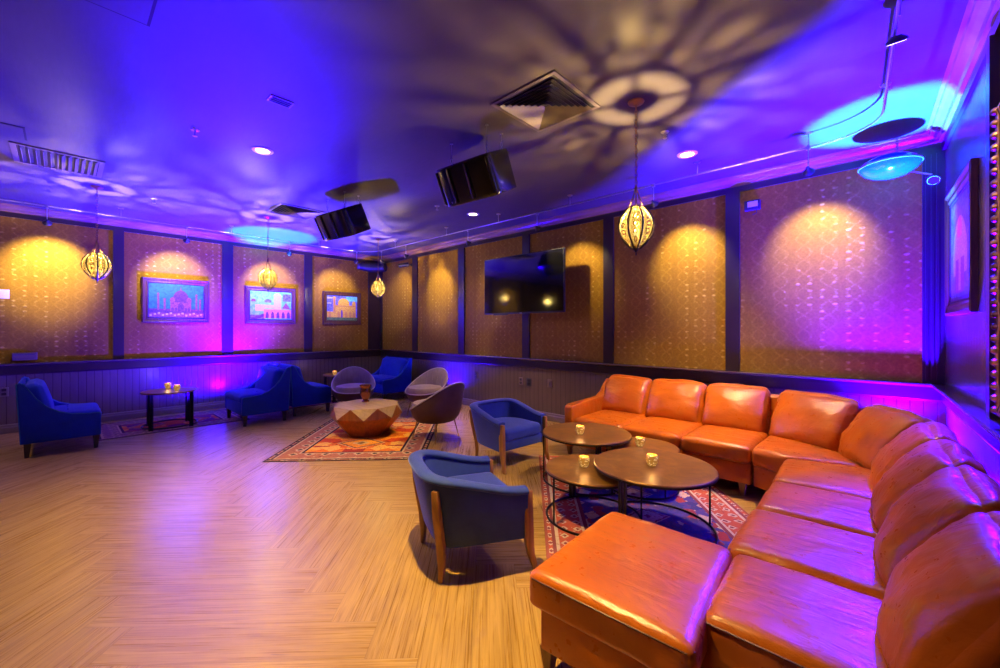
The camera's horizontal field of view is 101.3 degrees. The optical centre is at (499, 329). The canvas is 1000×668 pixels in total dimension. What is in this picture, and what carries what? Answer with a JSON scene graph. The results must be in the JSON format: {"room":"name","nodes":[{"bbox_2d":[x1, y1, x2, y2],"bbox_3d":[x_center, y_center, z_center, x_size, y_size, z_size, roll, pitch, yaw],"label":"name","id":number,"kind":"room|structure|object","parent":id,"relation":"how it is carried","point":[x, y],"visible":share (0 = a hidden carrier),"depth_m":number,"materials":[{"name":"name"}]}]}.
{"room":"nightclub lounge","nodes":[
{"label":"nightclub lounge","id":0,"kind":"room"},
{"bbox_2d":[0,216,380,424],"bbox_3d":[-6.364,-0.140,6.749,0.100,3.280,9.763,0,0,43],"label":"wall","id":1,"kind":"structure","parent":0,"point":[54,310],"depth_m":6.92,"materials":[{"name":"paint"}]},
{"bbox_2d":[12,352,36,360],"bbox_3d":[-6.950,0.400,6.002,0.065,0.110,0.240,0,0,43],"label":"wall box","id":2,"kind":"object","parent":1,"relation":"attached to","point":[31,355],"visible":1,"depth_m":5.98,"materials":[{"name":"paint"}]},
{"bbox_2d":[113,230,123,358],"bbox_3d":[-6.277,-0.562,6.752,0.024,2.115,0.133,0,0,43],"label":"trim","id":3,"kind":"structure","parent":1,"relation":"attached to","point":[118,236],"depth_m":6.74,"materials":[{"name":"brown wood"}]},
{"bbox_2d":[0,389,331,433],"bbox_3d":[-6.285,1.435,6.744,0.022,0.130,9.663,0,0,43],"label":"baseboard","id":4,"kind":"structure","parent":1,"relation":"attached to","point":[8,428],"depth_m":6.96,"materials":[{"name":"paint"}]},
{"bbox_2d":[141,277,208,322],"bbox_3d":[-5.748,-0.500,7.303,0.038,0.775,0.955,0,0,43],"label":"framed painting","id":5,"kind":"object","parent":1,"relation":"attached to","point":[163,300],"visible":1,"depth_m":7.27,"materials":[{"name":"brown paper"}]},
{"bbox_2d":[0,349,379,375],"bbox_3d":[-6.284,0.595,6.742,0.026,0.140,9.663,0,0,43],"label":"trim","id":6,"kind":"structure","parent":1,"relation":"attached to","point":[97,366],"depth_m":7.17,"materials":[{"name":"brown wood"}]},
{"bbox_2d":[0,203,379,262],"bbox_3d":[-6.244,-1.725,6.705,0.135,0.110,9.663,0,0,43],"label":"trim","id":7,"kind":"structure","parent":1,"relation":"attached to","point":[4,207],"depth_m":7.13,"materials":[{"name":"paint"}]},
{"bbox_2d":[222,244,232,354],"bbox_3d":[-5.227,-0.562,7.874,0.024,2.115,0.180,0,0,43],"label":"trim","id":8,"kind":"structure","parent":1,"relation":"attached to","point":[227,250],"depth_m":7.86,"materials":[{"name":"brown wood"}]},
{"bbox_2d":[245,285,295,323],"bbox_3d":[-4.696,-0.485,8.429,0.038,0.755,0.955,0,0,43],"label":"framed painting","id":9,"kind":"object","parent":1,"relation":"attached to","point":[276,305],"visible":0.99,"depth_m":8.41,"materials":[{"name":"brown paper"}]},
{"bbox_2d":[304,254,311,351],"bbox_3d":[-4.195,-0.562,8.977,0.024,2.115,0.171,0,0,43],"label":"trim","id":10,"kind":"structure","parent":1,"relation":"attached to","point":[307,258],"depth_m":8.95,"materials":[{"name":"brown wood"}]},
{"bbox_2d":[323,291,360,324],"bbox_3d":[-3.661,-0.485,9.535,0.038,0.755,0.910,0,0,43],"label":"framed painting","id":11,"kind":"object","parent":1,"relation":"attached to","point":[344,308],"visible":1,"depth_m":9.52,"materials":[{"name":"brown paper"}]},
{"bbox_2d":[357,262,386,272],"bbox_3d":[-3.064,-1.480,9.826,0.696,0.240,0.380,0,0,-19],"label":"loudspeaker","id":12,"kind":"object","parent":1,"relation":"attached to","point":[369,267],"visible":0.94,"depth_m":9.77,"materials":[{"name":"black plastic"}]},
{"bbox_2d":[368,272,379,348],"bbox_3d":[-3.111,-0.562,10.136,0.024,2.115,0.312,0,0,43],"label":"trim","id":13,"kind":"structure","parent":1,"relation":"attached to","point":[373,302],"depth_m":10.11,"materials":[{"name":"brown wood"}]},
{"bbox_2d":[0,392,766,667],"bbox_3d":[-2.677,1.550,3.369,10.103,0.100,9.863,0,0,43],"label":"floor","id":14,"kind":"structure","parent":0,"point":[182,548],"depth_m":2.66,"materials":[{"name":"brown wood"}]},
{"bbox_2d":[15,376,101,458],"bbox_3d":[-5.646,1.059,5.280,0.984,0.882,0.719,0,0,43],"label":"slipper chair","id":15,"kind":"object","parent":14,"relation":"on","point":[41,418],"visible":1,"depth_m":4.90,"materials":[{"name":"fabric"}]},
{"bbox_2d":[55,403,101,415],"bbox_3d":[-5.607,1.083,5.321,0.854,0.146,0.605,0,0,43],"label":"seat cushion","id":16,"kind":"object","parent":15,"relation":"on","point":[63,407],"depth_m":5.29,"materials":[{"name":"fabric"}]},
{"bbox_2d":[99,409,249,440],"bbox_3d":[-5.250,1.497,6.581,1.300,0.005,1.840,0,0,43],"label":"rug","id":17,"kind":"object","parent":14,"relation":"on","point":[115,430],"visible":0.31,"depth_m":6.43,"materials":[{"name":"fabric"}]},
{"bbox_2d":[140,387,198,431],"bbox_3d":[-5.101,1.219,6.346,0.726,0.550,0.726,0,0,2],"label":"side table","id":18,"kind":"object","parent":17,"relation":"on","point":[189,391],"visible":1,"depth_m":6.31,"materials":[{"name":"brown wood"}]},
{"bbox_2d":[225,363,290,426],"bbox_3d":[-4.048,1.059,6.841,0.984,0.882,0.719,0,0,43],"label":"slipper chair","id":19,"kind":"object","parent":14,"relation":"on","point":[270,393],"visible":1,"depth_m":6.66,"materials":[{"name":"fabric"}]},
{"bbox_2d":[226,388,266,402],"bbox_3d":[-4.087,1.083,6.800,0.854,0.146,0.605,0,0,43],"label":"seat cushion","id":20,"kind":"object","parent":19,"relation":"on","point":[233,396],"depth_m":6.61,"materials":[{"name":"fabric"}]},
{"bbox_2d":[270,362,330,415],"bbox_3d":[-3.671,1.059,7.567,0.984,0.882,0.719,0,0,43],"label":"slipper chair","id":21,"kind":"object","parent":14,"relation":"on","point":[302,393],"visible":0.73,"depth_m":7.15,"materials":[{"name":"fabric"}]},
{"bbox_2d":[307,382,328,386],"bbox_3d":[-3.632,1.083,7.609,0.854,0.146,0.605,0,0,43],"label":"seat cushion","id":22,"kind":"object","parent":21,"relation":"on","point":[311,383],"depth_m":7.52,"materials":[{"name":"fabric"}]},
{"bbox_2d":[323,372,339,402],"bbox_3d":[-3.376,1.225,8.717,0.726,0.550,0.726,0,0,2],"label":"side table","id":23,"kind":"object","parent":14,"relation":"on","point":[326,375],"visible":0.23,"depth_m":8.40,"materials":[{"name":"wood"}]},
{"bbox_2d":[263,418,437,461],"bbox_3d":[-1.842,1.497,5.790,1.800,0.005,2.240,0,0,-3],"label":"rug","id":24,"kind":"object","parent":14,"relation":"on","point":[327,442],"visible":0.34,"depth_m":5.31,"materials":[{"name":"fabric"}]},
{"bbox_2d":[330,399,401,437],"bbox_3d":[-1.916,1.284,5.900,0.924,0.420,0.924,0,0,-36],"label":"coffee table","id":25,"kind":"object","parent":24,"relation":"on","point":[359,419],"visible":1,"depth_m":5.59,"materials":[{"name":"brown wood"}]},
{"bbox_2d":[359,384,370,401],"bbox_3d":[-1.995,0.952,6.087,0.176,0.245,0.176,0,0,43],"label":"copper cup","id":26,"kind":"object","parent":25,"relation":"on","point":[365,391],"visible":1,"depth_m":6.04,"materials":[{"name":"brown metal"}]},
{"bbox_2d":[331,366,375,401],"bbox_3d":[-2.632,1.102,7.381,0.754,0.800,0.765,0,0,-20],"label":"chair","id":27,"kind":"object","parent":14,"relation":"on","point":[345,384],"visible":0.86,"depth_m":7.47,"materials":[{"name":"grey fabric"}]},
{"bbox_2d":[335,383,370,392],"bbox_3d":[-2.612,1.050,7.327,0.608,0.131,0.608,0,0,-20],"label":"seat cushion","id":28,"kind":"object","parent":27,"relation":"on","point":[339,387],"depth_m":7.09,"materials":[{"name":"grey fabric"}]},
{"bbox_2d":[371,356,411,398],"bbox_3d":[-2.507,1.059,8.987,0.984,0.882,0.719,0,0,43],"label":"slipper chair","id":29,"kind":"object","parent":14,"relation":"on","point":[394,375],"visible":0.85,"depth_m":8.80,"materials":[{"name":"fabric"}]},
{"bbox_2d":[372,374,395,384],"bbox_3d":[-2.546,1.083,8.945,0.854,0.146,0.605,0,0,43],"label":"seat cushion","id":30,"kind":"object","parent":29,"relation":"on","point":[379,378],"depth_m":8.66,"materials":[{"name":"fabric"}]},
{"bbox_2d":[405,367,447,414],"bbox_3d":[-1.288,1.102,7.211,0.754,0.800,0.765,0,0,29],"label":"chair","id":31,"kind":"object","parent":14,"relation":"on","point":[431,381],"visible":0.8,"depth_m":7.26,"materials":[{"name":"grey fabric"}]},
{"bbox_2d":[407,384,441,394],"bbox_3d":[-1.316,1.050,7.161,0.608,0.131,0.608,0,0,29],"label":"seat cushion","id":32,"kind":"object","parent":31,"relation":"on","point":[414,389],"depth_m":6.94,"materials":[{"name":"grey fabric"}]},
{"bbox_2d":[409,382,464,443],"bbox_3d":[-0.859,1.099,5.629,0.765,0.800,0.754,0,0,35],"label":"chair","id":33,"kind":"object","parent":14,"relation":"on","point":[444,406],"visible":1,"depth_m":5.35,"materials":[{"name":"fabric"}]},
{"bbox_2d":[412,399,424,406],"bbox_3d":[-0.907,1.046,5.662,0.608,0.131,0.608,0,0,35],"label":"seat cushion","id":34,"kind":"object","parent":33,"relation":"on","point":[414,403],"depth_m":5.58,"materials":[{"name":"grey fabric"}]},
{"bbox_2d":[408,449,537,583],"bbox_3d":[-0.228,1.179,2.750,0.723,0.642,0.744,0,0,-23],"label":"barrel armchair","id":35,"kind":"object","parent":14,"relation":"on","point":[461,502],"visible":1,"depth_m":2.47,"materials":[{"name":"blue fabric"}]},
{"bbox_2d":[449,472,506,485],"bbox_3d":[-0.209,1.131,2.758,0.563,0.151,0.576,0,0,-23],"label":"seat cushion","id":36,"kind":"object","parent":35,"relation":"on","point":[482,477],"depth_m":2.94,"materials":[{"name":"blue fabric"}]},
{"bbox_2d":[469,398,549,473],"bbox_3d":[0.070,1.179,4.737,0.744,0.642,0.723,0,0,-42],"label":"barrel armchair","id":37,"kind":"object","parent":14,"relation":"on","point":[501,425],"visible":1,"depth_m":4.62,"materials":[{"name":"blue fabric"}]},
{"bbox_2d":[495,417,540,441],"bbox_3d":[0.084,1.131,4.722,0.576,0.151,0.563,0,0,-42],"label":"seat cushion","id":38,"kind":"object","parent":37,"relation":"on","point":[517,429],"depth_m":4.59,"materials":[{"name":"blue fabric"}]},
{"bbox_2d":[539,455,748,558],"bbox_3d":[1.194,1.497,3.502,1.660,0.005,2.600,0,0,4],"label":"rug","id":39,"kind":"object","parent":14,"relation":"on","point":[576,514],"visible":0.31,"depth_m":3.36,"materials":[{"name":"fabric"}]},
{"bbox_2d":[542,422,631,495],"bbox_3d":[0.858,1.259,4.086,0.866,0.468,0.866,0,0,43],"label":"table","id":40,"kind":"object","parent":39,"relation":"on","point":[596,435],"visible":0.79,"depth_m":3.95,"materials":[{"name":"brown wood"}]},
{"bbox_2d":[545,454,641,535],"bbox_3d":[0.743,1.302,3.283,0.756,0.383,0.756,0,0,43],"label":"table","id":41,"kind":"object","parent":39,"relation":"on","point":[566,469],"visible":0.69,"depth_m":3.15,"materials":[{"name":"brown wood"}]},
{"bbox_2d":[578,455,589,467],"bbox_3d":[0.679,1.070,3.315,0.090,0.081,0.090,0,0,43],"label":"candle holder","id":42,"kind":"object","parent":41,"relation":"on","point":[584,460],"visible":1,"depth_m":3.29,"materials":[{"name":"glass"}]},
{"bbox_2d":[606,437,679,499],"bbox_3d":[1.351,1.302,3.903,0.666,0.383,0.672,0,0,43],"label":"table","id":43,"kind":"object","parent":39,"relation":"on","point":[650,443],"visible":0.35,"depth_m":3.88,"materials":[{"name":"brown wood"}]},
{"bbox_2d":[594,448,718,543],"bbox_3d":[1.157,1.259,3.104,0.880,0.468,0.885,0,0,43],"label":"table","id":44,"kind":"object","parent":39,"relation":"on","point":[675,471],"visible":0.73,"depth_m":2.97,"materials":[{"name":"brown wood"}]},
{"bbox_2d":[646,453,657,466],"bbox_3d":[1.142,0.985,3.083,0.090,0.081,0.090,0,0,43],"label":"candle holder","id":45,"kind":"object","parent":44,"relation":"on","point":[652,459],"visible":1,"depth_m":3.05,"materials":[{"name":"glass"}]},
{"bbox_2d":[530,374,999,667],"bbox_3d":[1.378,1.047,3.227,3.247,0.905,3.948,0,0,43],"label":"sectional sofa","id":46,"kind":"object","parent":14,"relation":"on","point":[872,540],"visible":0.98,"depth_m":1.74,"materials":[{"name":"leather"}]},
{"bbox_2d":[574,410,645,427],"bbox_3d":[1.352,1.111,4.931,0.600,0.182,0.819,0,0,43],"label":"seat cushion","id":47,"kind":"object","parent":46,"relation":"on","point":[617,418],"depth_m":4.83,"materials":[{"name":"leather"}]},
{"bbox_2d":[602,374,652,414],"bbox_3d":[1.626,0.872,5.279,0.615,0.539,0.397,0,0,43],"label":"cushion","id":48,"kind":"object","parent":46,"relation":"on","point":[630,394],"depth_m":5.16,"materials":[{"name":"leather"}]},
{"bbox_2d":[530,512,731,667],"bbox_3d":[0.629,1.113,1.856,0.712,0.179,0.822,0,0,43],"label":"ottoman","id":49,"kind":"object","parent":46,"relation":"on","point":[654,595],"depth_m":1.66,"materials":[{"name":"leather"}]},
{"bbox_2d":[622,416,702,448],"bbox_3d":[1.799,1.111,4.514,0.619,0.181,0.818,0,0,43],"label":"seat cushion","id":50,"kind":"object","parent":46,"relation":"on","point":[671,429],"depth_m":4.34,"materials":[{"name":"leather"}]},
{"bbox_2d":[645,378,706,422],"bbox_3d":[2.078,0.871,4.858,0.661,0.540,0.391,0,0,43],"label":"cushion","id":51,"kind":"object","parent":46,"relation":"on","point":[673,399],"depth_m":4.75,"materials":[{"name":"leather"}]},
{"bbox_2d":[680,424,767,463],"bbox_3d":[2.247,1.112,4.093,0.607,0.180,0.816,0,0,43],"label":"seat cushion","id":52,"kind":"object","parent":46,"relation":"on","point":[726,443],"depth_m":3.89,"materials":[{"name":"leather"}]},
{"bbox_2d":[702,383,770,433],"bbox_3d":[2.535,0.873,4.430,0.638,0.539,0.392,0,0,43],"label":"cushion","id":53,"kind":"object","parent":46,"relation":"on","point":[729,405],"depth_m":4.32,"materials":[{"name":"leather"}]},
{"bbox_2d":[701,554,888,667],"bbox_3d":[1.158,1.196,1.515,0.660,0.345,0.603,0,0,43],"label":"seat cushion","id":54,"kind":"object","parent":46,"relation":"on","point":[757,612],"depth_m":1.47,"materials":[{"name":"leather"}]},
{"bbox_2d":[727,509,885,599],"bbox_3d":[1.546,1.113,1.976,0.706,0.180,0.599,0,0,43],"label":"seat cushion","id":55,"kind":"object","parent":46,"relation":"on","point":[843,558],"depth_m":1.93,"materials":[{"name":"leather"}]},
{"bbox_2d":[752,435,861,472],"bbox_3d":[2.781,1.111,3.527,0.940,0.180,0.855,0,0,43],"label":"seat cushion","id":56,"kind":"object","parent":46,"relation":"on","point":[770,452],"depth_m":3.49,"materials":[{"name":"leather"}]},
{"bbox_2d":[768,389,862,451],"bbox_3d":[2.910,0.870,3.835,0.392,0.537,0.696,0,0,-22],"label":"cushion","id":57,"kind":"object","parent":46,"relation":"on","point":[814,419],"depth_m":3.73,"materials":[{"name":"leather"}]},
{"bbox_2d":[756,482,878,537],"bbox_3d":[1.957,1.111,2.414,0.702,0.180,0.599,0,0,43],"label":"seat cushion","id":58,"kind":"object","parent":46,"relation":"on","point":[850,513],"depth_m":2.38,"materials":[{"name":"leather"}]},
{"bbox_2d":[773,459,873,499],"bbox_3d":[2.425,1.113,2.938,0.719,0.182,0.800,0,0,43],"label":"seat cushion","id":59,"kind":"object","parent":46,"relation":"on","point":[852,478],"depth_m":2.89,"materials":[{"name":"leather"}]},
{"bbox_2d":[838,404,933,468],"bbox_3d":[2.952,0.878,3.196,0.403,0.544,0.638,0,0,15],"label":"cushion","id":60,"kind":"object","parent":46,"relation":"on","point":[861,433],"depth_m":3.17,"materials":[{"name":"leather"}]},
{"bbox_2d":[870,421,960,488],"bbox_3d":[2.646,0.870,2.638,0.395,0.545,0.615,0,0,43],"label":"cushion","id":61,"kind":"object","parent":46,"relation":"on","point":[917,434],"depth_m":2.56,"materials":[{"name":"leather"}]},
{"bbox_2d":[870,439,987,529],"bbox_3d":[2.240,0.867,2.180,0.403,0.544,0.637,0,0,43],"label":"cushion","id":62,"kind":"object","parent":46,"relation":"on","point":[918,464],"depth_m":2.10,"materials":[{"name":"leather"}]},
{"bbox_2d":[873,465,999,586],"bbox_3d":[1.837,0.873,1.720,0.406,0.544,0.602,0,0,43],"label":"cushion","id":63,"kind":"object","parent":46,"relation":"on","point":[948,495],"depth_m":1.65,"materials":[{"name":"leather"}]},
{"bbox_2d":[876,511,999,667],"bbox_3d":[1.437,0.871,1.266,0.408,0.545,0.616,0,0,43],"label":"cushion","id":64,"kind":"object","parent":46,"relation":"on","point":[939,606],"depth_m":1.17,"materials":[{"name":"leather"}]},
{"bbox_2d":[0,0,967,256],"bbox_3d":[-2.677,-1.830,3.369,10.103,0.100,9.863,0,0,43],"label":"ceiling","id":65,"kind":"structure","parent":0,"point":[381,91],"depth_m":3.17,"materials":[{"name":"paint"}]},
{"bbox_2d":[0,122,26,140],"bbox_3d":[-4.553,-1.776,3.506,0.360,0.008,0.660,0,0,43],"label":"ceiling hatch","id":66,"kind":"object","parent":65,"relation":"attached to","point":[6,129],"visible":1,"depth_m":3.68,"materials":[{"name":"paint"}]},
{"bbox_2d":[9,141,104,177],"bbox_3d":[-4.659,-1.764,4.344,0.660,0.031,0.660,0,0,43],"label":"ceiling vent","id":67,"kind":"object","parent":65,"relation":"in","point":[21,153],"visible":1,"depth_m":4.30,"materials":[{"name":"metal"}]},
{"bbox_2d":[80,185,112,282],"bbox_3d":[-5.048,-1.177,5.140,0.270,1.205,0.270,0,0,-25],"label":"pendant lantern","id":68,"kind":"object","parent":65,"relation":"hanging from","point":[98,267],"visible":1,"depth_m":5.09,"materials":[{"name":"gold metal"}]},
{"bbox_2d":[86,0,156,26],"bbox_3d":[-2.143,-1.776,2.100,0.300,0.008,0.570,0,0,43],"label":"ceiling hatch","id":69,"kind":"object","parent":65,"relation":"attached to","point":[141,11],"visible":1,"depth_m":2.26,"materials":[{"name":"paint"}]},
{"bbox_2d":[251,146,273,154],"bbox_3d":[-2.365,-1.774,4.088,0.196,0.009,0.196,0,0,43],"label":"recessed light","id":70,"kind":"object","parent":65,"relation":"in","point":[258,149],"visible":1,"depth_m":4.08,"materials":[{"name":"white plastic"}]},
{"bbox_2d":[258,216,277,290],"bbox_3d":[-3.684,-1.177,6.515,0.270,1.205,0.270,0,0,-25],"label":"pendant lantern","id":71,"kind":"object","parent":65,"relation":"hanging from","point":[268,280],"visible":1,"depth_m":6.45,"materials":[{"name":"gold metal"}]},
{"bbox_2d":[267,94,294,108],"bbox_3d":[-1.713,-1.774,3.204,0.100,0.013,0.170,0,0,43],"label":"ceiling vent","id":72,"kind":"object","parent":65,"relation":"in","point":[272,98],"visible":1,"depth_m":3.19,"materials":[{"name":"metal"}]},
{"bbox_2d":[266,203,324,219],"bbox_3d":[-3.094,-1.768,6.207,0.620,0.024,0.620,0,0,43],"label":"ceiling vent","id":73,"kind":"object","parent":65,"relation":"in","point":[285,209],"visible":0.99,"depth_m":6.17,"materials":[{"name":"metal"}]},
{"bbox_2d":[314,191,370,240],"bbox_3d":[-2.131,-1.492,5.566,0.652,0.577,0.530,0,0,35],"label":"loudspeaker","id":74,"kind":"object","parent":65,"relation":"hanging from","point":[352,220],"visible":1,"depth_m":5.38,"materials":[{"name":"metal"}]},
{"bbox_2d":[314,209,354,239],"bbox_3d":[-2.210,-1.373,5.458,0.667,0.322,0.296,0,0,43],"label":"grille","id":75,"kind":"object","parent":74,"relation":"attached to","point":[340,223],"depth_m":5.34,"materials":[{"name":"metal"}]},
{"bbox_2d":[371,238,385,299],"bbox_3d":[-2.408,-1.177,8.112,0.270,1.205,0.270,0,0,-25],"label":"pendant lantern","id":76,"kind":"object","parent":65,"relation":"hanging from","point":[378,290],"visible":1,"depth_m":8.04,"materials":[{"name":"gold metal"}]},
{"bbox_2d":[0,0,900,251],"bbox_3d":[-2.648,-1.710,3.072,8.402,0.140,8.470,0,0,43],"label":"track rail","id":77,"kind":"object","parent":65,"relation":"attached to","point":[887,84],"visible":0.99,"depth_m":4.37,"materials":[{"name":"metal"}]},
{"bbox_2d":[802,145,814,175],"bbox_3d":[2.801,-1.522,3.729,0.085,0.272,0.083,0,0,-6],"label":"track spotlight","id":78,"kind":"object","parent":77,"relation":"hanging from","point":[808,171],"visible":1,"depth_m":3.71,"materials":[{"name":"metal"}]},
{"bbox_2d":[884,34,908,45],"bbox_3d":[2.220,-1.616,2.298,0.100,0.062,0.089,0,0,43],"label":"track spotlight","id":79,"kind":"object","parent":77,"relation":"hanging from","point":[901,37],"visible":1,"depth_m":2.27,"materials":[{"name":"black plastic"}]},
{"bbox_2d":[435,124,515,206],"bbox_3d":[-0.220,-1.472,3.833,0.652,0.617,0.530,0,0,39],"label":"loudspeaker","id":80,"kind":"object","parent":65,"relation":"hanging from","point":[488,174],"visible":1,"depth_m":3.64,"materials":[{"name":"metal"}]},
{"bbox_2d":[435,154,500,205],"bbox_3d":[-0.309,-1.333,3.726,0.661,0.322,0.270,0,0,43],"label":"grille","id":81,"kind":"object","parent":80,"relation":"attached to","point":[478,177],"depth_m":3.63,"materials":[{"name":"metal"}]},
{"bbox_2d":[490,70,599,131],"bbox_3d":[0.360,-1.768,3.250,0.620,0.024,0.620,0,0,43],"label":"ceiling vent","id":82,"kind":"object","parent":65,"relation":"in","point":[550,100],"visible":1,"depth_m":3.22,"materials":[{"name":"metal"}]},
{"bbox_2d":[618,98,653,254],"bbox_3d":[1.066,-1.177,3.216,0.270,1.205,0.270,0,0,-25],"label":"pendant lantern","id":83,"kind":"object","parent":65,"relation":"hanging from","point":[635,230],"visible":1,"depth_m":3.15,"materials":[{"name":"gold metal"}]},
{"bbox_2d":[677,150,697,158],"bbox_3d":[1.905,-1.774,4.174,0.196,0.009,0.196,0,0,43],"label":"recessed light","id":84,"kind":"object","parent":65,"relation":"in","point":[689,153],"visible":1,"depth_m":4.17,"materials":[{"name":"white plastic"}]},
{"bbox_2d":[381,162,944,424],"bbox_3d":[0.551,-0.140,7.033,9.813,3.280,0.100,0,0,43],"label":"wall","id":85,"kind":"structure","parent":0,"point":[831,264],"depth_m":5.01,"materials":[{"name":"paint"}]},
{"bbox_2d":[380,272,382,348],"bbox_3d":[-2.965,-0.562,10.237,0.100,2.115,0.024,0,0,43],"label":"trim","id":86,"kind":"structure","parent":85,"relation":"attached to","point":[381,273],"depth_m":10.21,"materials":[{"name":"brown wood"}]},
{"bbox_2d":[412,257,417,350],"bbox_3d":[-1.918,-0.562,9.258,0.190,2.115,0.024,0,0,43],"label":"trim","id":87,"kind":"structure","parent":85,"relation":"attached to","point":[414,259],"depth_m":9.22,"materials":[{"name":"brown wood"}]},
{"bbox_2d":[458,247,464,353],"bbox_3d":[-0.768,-0.562,8.182,0.180,2.115,0.024,0,0,43],"label":"trim","id":88,"kind":"structure","parent":85,"relation":"attached to","point":[461,251],"depth_m":8.16,"materials":[{"name":"brown wood"}]},
{"bbox_2d":[398,391,564,422],"bbox_3d":[0.510,1.435,6.988,9.613,0.130,0.022,0,0,43],"label":"baseboard","id":89,"kind":"structure","parent":85,"relation":"attached to","point":[558,418],"depth_m":6.70,"materials":[{"name":"paint"}]},
{"bbox_2d":[484,247,564,314],"bbox_3d":[0.478,-0.717,6.733,1.660,0.967,0.437,0,0,43],"label":"television","id":90,"kind":"object","parent":85,"relation":"attached to","point":[534,282],"visible":1,"depth_m":6.49,"materials":[{"name":"black plastic"}]},
{"bbox_2d":[522,234,529,357],"bbox_3d":[0.446,-0.562,7.046,0.155,2.115,0.024,0,0,43],"label":"trim","id":91,"kind":"structure","parent":85,"relation":"attached to","point":[525,238],"depth_m":7.02,"materials":[{"name":"brown wood"}]},
{"bbox_2d":[603,217,613,362],"bbox_3d":[1.584,-0.562,5.982,0.160,2.115,0.024,0,0,43],"label":"trim","id":92,"kind":"structure","parent":85,"relation":"attached to","point":[608,223],"depth_m":5.97,"materials":[{"name":"brown wood"}]},
{"bbox_2d":[379,132,941,262],"bbox_3d":[0.471,-1.725,6.947,9.613,0.110,0.135,0,0,43],"label":"trim","id":93,"kind":"structure","parent":85,"relation":"attached to","point":[919,140],"depth_m":4.89,"materials":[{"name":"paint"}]},
{"bbox_2d":[379,349,945,402],"bbox_3d":[0.508,0.595,6.987,9.613,0.140,0.026,0,0,43],"label":"trim","id":94,"kind":"structure","parent":85,"relation":"attached to","point":[930,394],"depth_m":4.94,"materials":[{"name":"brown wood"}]},
{"bbox_2d":[725,191,739,370],"bbox_3d":[2.766,-0.562,4.877,0.149,2.115,0.024,0,0,43],"label":"trim","id":95,"kind":"structure","parent":85,"relation":"attached to","point":[732,200],"depth_m":4.87,"materials":[{"name":"brown wood"}]},
{"bbox_2d":[744,199,760,214],"bbox_3d":[2.900,-1.397,4.717,0.155,0.164,0.077,0,0,43],"label":"emergency light","id":96,"kind":"object","parent":85,"relation":"attached to","point":[751,205],"visible":1,"depth_m":4.69,"materials":[{"name":"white plastic"}]},
{"bbox_2d":[922,150,944,383],"bbox_3d":[3.963,-0.562,3.750,0.145,2.115,0.034,0,0,43],"label":"trim","id":97,"kind":"structure","parent":85,"relation":"attached to","point":[933,196],"depth_m":3.74,"materials":[{"name":"brown wood"}]},
{"bbox_2d":[945,64,999,484],"bbox_3d":[0.835,-0.140,0.015,0.100,3.280,9.770,0,0,41],"label":"wall","id":98,"kind":"structure","parent":0,"point":[965,334],"depth_m":2.77,"materials":[{"name":"paint"}]},
{"bbox_2d":[857,151,940,184],"bbox_3d":[3.594,-1.417,3.705,0.631,0.316,0.434,0,0,-12],"label":"dome lamp","id":99,"kind":"object","parent":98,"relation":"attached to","point":[896,164],"visible":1,"depth_m":3.58,"materials":[{"name":"blue glass"}]},
{"bbox_2d":[945,157,977,315],"bbox_3d":[3.428,-0.610,3.064,0.038,1.000,1.070,0,0,41],"label":"framed painting","id":100,"kind":"object","parent":98,"relation":"attached to","point":[961,203],"visible":1,"depth_m":2.95,"materials":[{"name":"brown paint"}]},
{"bbox_2d":[925,0,999,149],"bbox_3d":[0.784,-1.725,0.132,0.135,0.110,9.671,0,0,41],"label":"trim","id":101,"kind":"structure","parent":98,"relation":"attached to","point":[979,16],"depth_m":2.65,"materials":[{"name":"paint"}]},
{"bbox_2d":[932,384,999,453],"bbox_3d":[0.799,0.512,0.117,0.092,0.035,9.670,0,0,41],"label":"trim","id":102,"kind":"structure","parent":98,"relation":"attached to","point":[972,410],"depth_m":2.53,"materials":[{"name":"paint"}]},
{"bbox_2d":[986,33,999,419],"bbox_3d":[2.754,-0.562,2.285,0.050,2.115,0.100,0,0,43],"label":"trim","id":103,"kind":"structure","parent":98,"relation":"attached to","point":[993,43],"depth_m":2.27,"materials":[{"name":"brown wood"}]},
{"bbox_2d":[989,103,999,416],"bbox_3d":[2.342,-0.345,1.861,0.078,1.570,0.600,0,0,41],"label":"ornate frame","id":104,"kind":"object","parent":98,"relation":"attached to","point":[995,147],"visible":1,"depth_m":2.06,"materials":[{"name":"wood"}]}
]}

